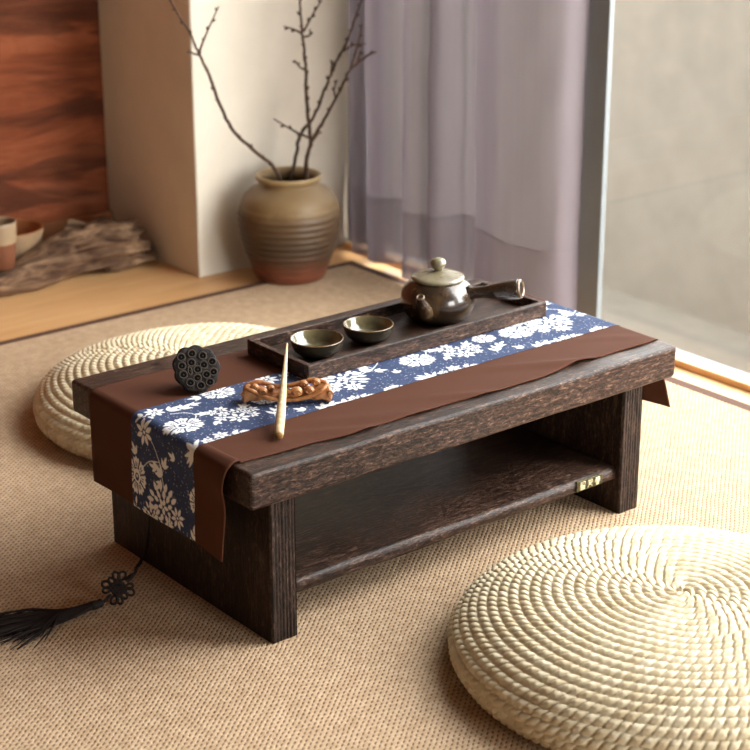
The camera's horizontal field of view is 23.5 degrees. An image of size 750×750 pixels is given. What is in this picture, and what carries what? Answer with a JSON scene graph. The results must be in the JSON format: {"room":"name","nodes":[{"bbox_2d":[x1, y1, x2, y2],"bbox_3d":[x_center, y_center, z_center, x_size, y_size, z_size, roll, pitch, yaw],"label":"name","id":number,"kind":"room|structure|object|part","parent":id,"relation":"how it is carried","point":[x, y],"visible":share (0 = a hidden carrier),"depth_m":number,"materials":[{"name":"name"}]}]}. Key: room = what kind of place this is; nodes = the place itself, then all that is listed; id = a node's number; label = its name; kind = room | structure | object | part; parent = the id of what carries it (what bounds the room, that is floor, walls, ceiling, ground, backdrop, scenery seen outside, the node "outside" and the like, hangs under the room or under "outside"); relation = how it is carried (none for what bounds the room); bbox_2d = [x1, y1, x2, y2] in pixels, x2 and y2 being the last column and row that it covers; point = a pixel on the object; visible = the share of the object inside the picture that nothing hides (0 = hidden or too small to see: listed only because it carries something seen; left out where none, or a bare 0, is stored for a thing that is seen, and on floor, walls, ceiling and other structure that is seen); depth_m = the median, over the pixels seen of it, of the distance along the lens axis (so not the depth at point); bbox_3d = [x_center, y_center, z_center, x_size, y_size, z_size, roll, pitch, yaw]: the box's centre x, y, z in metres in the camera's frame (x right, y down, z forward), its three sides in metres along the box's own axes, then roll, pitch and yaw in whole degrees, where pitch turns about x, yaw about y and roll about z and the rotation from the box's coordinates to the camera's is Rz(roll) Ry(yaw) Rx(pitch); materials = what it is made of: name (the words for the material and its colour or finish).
{"room":"tea room","nodes":[
{"label":"tea room","id":0,"kind":"room"},
{"bbox_2d":[0,0,108,222],"bbox_3d":[-1.897,-1.056,2.398,3.420,2.600,0.105,-16,25,-36],"label":"wall","id":1,"kind":"structure","parent":0,"point":[53,157],"depth_m":3.59,"materials":[{"name":"brown wood"}]},
{"bbox_2d":[41,210,112,242],"bbox_3d":[-1.869,0.060,2.753,3.393,0.068,0.014,-16,25,-36],"label":"baseboard","id":2,"kind":"structure","parent":1,"relation":"attached to","point":[50,228],"depth_m":3.67,"materials":[{"name":"brown wood"}]},
{"bbox_2d":[98,0,348,276],"bbox_3d":[-0.322,-1.423,3.385,0.407,2.600,0.438,-16,25,-36],"label":"wall pillar","id":3,"kind":"structure","parent":0,"point":[175,165],"depth_m":3.52,"materials":[{"name":"beige paint"}]},
{"bbox_2d":[0,246,749,404],"bbox_3d":[-0.214,0.737,1.155,3.800,0.096,4.900,-16,25,-36],"label":"floor","id":4,"kind":"structure","parent":0,"point":[97,294],"depth_m":3.42,"materials":[{"name":"brown wood"}]},
{"bbox_2d":[14,218,42,259],"bbox_3d":[-0.713,-0.243,3.530,0.132,0.096,0.132,-16,25,-36],"label":"clay bowl","id":5,"kind":"object","parent":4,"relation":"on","point":[29,233],"visible":0.38,"depth_m":3.50,"materials":[{"name":"ceramic"}]},
{"bbox_2d":[0,217,156,296],"bbox_3d":[-0.724,-0.207,3.429,0.690,0.097,0.132,-16,25,-36],"label":"driftwood","id":6,"kind":"object","parent":4,"relation":"on","point":[81,247],"visible":1,"depth_m":3.49,"materials":[{"name":"brown wood"}]},
{"bbox_2d":[0,216,15,270],"bbox_3d":[-0.708,-0.246,3.394,0.070,0.090,0.070,-16,25,-36],"label":"clay cup","id":7,"kind":"object","parent":6,"relation":"on","point":[7,224],"visible":1,"depth_m":3.38,"materials":[{"name":"ceramic"}]},
{"bbox_2d":[0,261,749,749],"bbox_3d":[-0.122,0.489,1.680,2.704,0.004,3.122,-16,25,-36],"label":"rug","id":8,"kind":"object","parent":4,"relation":"on","point":[367,665],"visible":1,"depth_m":2.22,"materials":[{"name":"beige wicker"}]},
{"bbox_2d":[33,322,276,459],"bbox_3d":[-0.267,0.012,2.824,0.536,0.096,0.533,7,22,20],"label":"cushion","id":9,"kind":"object","parent":8,"relation":"on","point":[55,415],"visible":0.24,"depth_m":2.81,"materials":[{"name":"beige wicker"}]},
{"bbox_2d":[237,166,340,284],"bbox_3d":[-0.166,-0.290,3.485,0.199,0.203,0.199,-16,25,-36],"label":"clay jar","id":10,"kind":"object","parent":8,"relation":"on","point":[289,230],"visible":1,"depth_m":3.42,"materials":[{"name":"ceramic"}]},
{"bbox_2d":[169,0,281,180],"bbox_3d":[-0.270,-0.488,3.321,0.327,0.573,0.019,-16,25,-36],"label":"bare branch","id":11,"kind":"object","parent":10,"relation":"in","point":[198,53],"visible":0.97,"depth_m":3.29,"materials":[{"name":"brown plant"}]},
{"bbox_2d":[274,0,321,179],"bbox_3d":[-0.144,-0.506,3.394,0.113,0.553,0.017,-16,25,-36],"label":"bare branch","id":12,"kind":"object","parent":10,"relation":"in","point":[306,87],"visible":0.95,"depth_m":3.37,"materials":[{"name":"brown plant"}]},
{"bbox_3d":[-0.134,-0.509,3.403,0.013,0.553,0.039,14,25,34],"label":"stem","id":13,"kind":"part","parent":12,"relation":"part of","materials":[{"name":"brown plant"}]},
{"bbox_2d":[289,0,365,180],"bbox_3d":[-0.093,-0.499,3.432,0.190,0.516,0.063,4,21,10],"label":"bare branch","id":14,"kind":"object","parent":10,"relation":"in","point":[333,64],"visible":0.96,"depth_m":3.40,"materials":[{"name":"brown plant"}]},
{"bbox_2d":[305,24,375,179],"bbox_3d":[-0.066,-0.442,3.387,0.136,0.439,0.046,1,20,2],"label":"bare branch","id":15,"kind":"object","parent":10,"relation":"in","point":[317,132],"visible":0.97,"depth_m":3.35,"materials":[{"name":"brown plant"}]},
{"bbox_2d":[72,278,675,643],"bbox_3d":[0.009,0.092,2.408,0.700,0.235,0.402,-16,25,-36],"label":"table","id":16,"kind":"object","parent":8,"relation":"on","point":[298,519],"visible":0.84,"depth_m":2.30,"materials":[{"name":"brown wood"}]},
{"bbox_3d":[-0.219,0.177,2.244,0.038,0.190,0.360,-16,25,-36],"label":"panel","id":17,"kind":"part","parent":16,"relation":"part of","materials":[{"name":"brown wood"}]},
{"bbox_2d":[88,294,669,561],"bbox_3d":[0.026,0.037,2.384,0.752,0.126,0.328,-16,25,-36],"label":"table runner","id":18,"kind":"object","parent":16,"relation":"on","point":[168,450],"visible":0.74,"depth_m":2.24,"materials":[{"name":"brown fabric"}]},
{"bbox_2d":[0,515,150,649],"bbox_3d":[-0.376,0.236,2.189,0.290,0.118,0.111,-16,25,-36],"label":"tassel","id":19,"kind":"object","parent":18,"relation":"hanging from","point":[36,622],"visible":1,"depth_m":2.19,"materials":[{"name":"black fabric"}]},
{"bbox_3d":[-0.291,0.207,2.264,0.035,0.115,0.102,1,20,2],"label":"cord","id":20,"kind":"part","parent":19,"relation":"part of","materials":[{"name":"black fabric"}]},
{"bbox_2d":[172,345,220,392],"bbox_3d":[-0.224,-0.008,2.256,0.052,0.055,0.052,8,22,20],"label":"pod","id":21,"kind":"object","parent":18,"relation":"on","point":[196,368],"visible":1,"depth_m":2.25,"materials":[{"name":"black plant"}]},
{"bbox_2d":[274,343,287,438],"bbox_3d":[-0.114,0.018,2.203,0.012,0.043,0.220,0,20,-1],"label":"wooden stick","id":22,"kind":"object","parent":18,"relation":"on","point":[281,405],"visible":1,"depth_m":2.16,"materials":[{"name":"brown wood"}]},
{"bbox_2d":[240,377,333,403],"bbox_3d":[-0.108,0.019,2.219,0.114,0.028,0.030,-1,20,-2],"label":"brush rest","id":23,"kind":"object","parent":18,"relation":"on","point":[320,389],"visible":0.92,"depth_m":2.21,"materials":[{"name":"brown wood"}]},
{"bbox_2d":[247,280,546,378],"bbox_3d":[0.036,-0.065,2.457,0.418,0.022,0.135,-16,25,-36],"label":"tray","id":24,"kind":"object","parent":18,"relation":"on","point":[408,336],"visible":0.73,"depth_m":2.42,"materials":[{"name":"brown wood"}]},
{"bbox_3d":[-0.123,-0.020,2.337,0.008,0.021,0.118,-16,25,-36],"label":"rail","id":25,"kind":"part","parent":24,"relation":"part of","materials":[{"name":"brown wood"}]},
{"bbox_2d":[290,329,343,359],"bbox_3d":[-0.076,-0.037,2.359,0.070,0.025,0.070,-16,25,-36],"label":"tea cup","id":26,"kind":"object","parent":24,"relation":"on","point":[314,344],"visible":1,"depth_m":2.37,"materials":[{"name":"green ceramic"}]},
{"bbox_3d":[-0.004,-0.082,2.503,0.418,0.021,0.008,-16,25,-36],"label":"long rail","id":27,"kind":"part","parent":24,"relation":"part of","materials":[{"name":"brown wood"}]},
{"bbox_2d":[343,316,393,344],"bbox_3d":[-0.009,-0.057,2.413,0.068,0.025,0.068,-16,25,-36],"label":"tea cup","id":28,"kind":"object","parent":24,"relation":"on","point":[365,330],"visible":1,"depth_m":2.42,"materials":[{"name":"green ceramic"}]},
{"bbox_3d":[0.075,-0.048,2.411,0.418,0.021,0.008,-16,25,-36],"label":"long rail","id":29,"kind":"part","parent":24,"relation":"part of","materials":[{"name":"brown wood"}]},
{"bbox_2d":[401,257,524,325],"bbox_3d":[0.118,-0.118,2.486,0.166,0.088,0.115,-2,20,-4],"label":"teapot","id":30,"kind":"object","parent":24,"relation":"on","point":[438,295],"visible":1,"depth_m":2.46,"materials":[{"name":"brown ceramic"}]},
{"bbox_3d":[0.066,-0.092,2.454,0.041,0.046,0.033,-16,25,-36],"label":"spout","id":31,"kind":"part","parent":30,"relation":"part of","materials":[{"name":"brown ceramic"}]},
{"bbox_3d":[0.164,-0.116,2.459,0.077,0.039,0.028,8,22,21],"label":"handle","id":32,"kind":"part","parent":30,"relation":"part of","materials":[{"name":"ceramic"}]},
{"bbox_3d":[0.195,-0.110,2.577,0.008,0.021,0.118,-16,25,-36],"label":"rail","id":33,"kind":"part","parent":24,"relation":"part of","materials":[{"name":"brown wood"}]},
{"bbox_2d":[295,426,614,591],"bbox_3d":[0.009,0.149,2.428,0.546,0.020,0.341,-16,25,-36],"label":"shelf","id":34,"kind":"object","parent":16,"relation":"attached to","point":[346,527],"depth_m":2.37,"materials":[{"name":"brown wood"}]},
{"bbox_3d":[0.236,0.050,2.587,0.038,0.190,0.360,-16,25,-36],"label":"panel","id":35,"kind":"part","parent":16,"relation":"part of","materials":[{"name":"brown wood"}]},
{"bbox_3d":[0.289,0.145,2.434,0.049,0.016,0.003,-16,25,-36],"label":"name plate","id":36,"kind":"part","parent":16,"relation":"part of","materials":[{"name":"gold metal"}]},
{"bbox_2d":[447,525,749,749],"bbox_3d":[0.352,0.288,2.077,0.536,0.096,0.533,-16,25,-36],"label":"cushion","id":37,"kind":"object","parent":8,"relation":"on","point":[634,637],"visible":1,"depth_m":1.98,"materials":[{"name":"beige wicker"}]},
{"bbox_2d":[343,241,749,391],"bbox_3d":[1.355,0.336,2.078,0.028,0.012,4.500,-16,25,-36],"label":"trim","id":38,"kind":"structure","parent":4,"relation":"on","point":[708,370],"depth_m":3.00,"materials":[{"name":"brown wood"}]},
{"bbox_3d":[0.806,-2.181,1.972,0.095,0.200,2.632,-16,25,-36],"label":"wall","id":39,"kind":"structure","parent":0,"visible":0},
{"bbox_2d":[348,0,476,280],"bbox_3d":[0.050,-1.277,3.147,0.104,2.270,0.435,-16,25,-36],"label":"curtain","id":40,"kind":"object","parent":39,"relation":"hanging from","point":[412,176],"visible":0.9,"depth_m":3.40,"materials":[{"name":"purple fabric"}]},
{"bbox_2d":[350,0,614,318],"bbox_3d":[0.183,-1.256,3.092,0.034,2.312,0.713,-16,25,-36],"label":"window","id":41,"kind":"structure","parent":39,"relation":"in","point":[601,17],"depth_m":3.13,"materials":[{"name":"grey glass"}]},
{"bbox_2d":[474,0,589,310],"bbox_3d":[0.256,-1.190,2.912,0.087,2.270,0.256,-16,25,-36],"label":"curtain","id":42,"kind":"object","parent":39,"relation":"hanging from","point":[532,54],"visible":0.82,"depth_m":3.15,"materials":[{"name":"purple fabric"}]},
{"bbox_2d":[676,348,749,377],"bbox_3d":[1.007,-0.900,2.130,0.034,2.312,1.919,-16,25,-36],"label":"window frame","id":43,"kind":"structure","parent":39,"relation":"in","point":[696,357],"depth_m":3.05,"materials":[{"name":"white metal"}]},
{"label":"outside","id":44,"kind":"structure","parent":0,"visible":0},
{"bbox_2d":[601,286,749,373],"bbox_3d":[3.864,-0.178,5.338,7.730,0.100,14.000,-16,25,-36],"label":"floor","id":45,"kind":"structure","parent":44,"point":[688,333],"depth_m":5.07,"materials":[{"name":"concrete"}]},
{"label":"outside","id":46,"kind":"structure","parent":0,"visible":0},
{"bbox_2d":[602,0,749,333],"bbox_3d":[2.079,-0.204,3.799,0.210,1.020,14.000,-16,25,-36],"label":"wall","id":47,"kind":"structure","parent":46,"point":[677,229],"depth_m":5.08,"materials":[{"name":"paint"}]}
]}

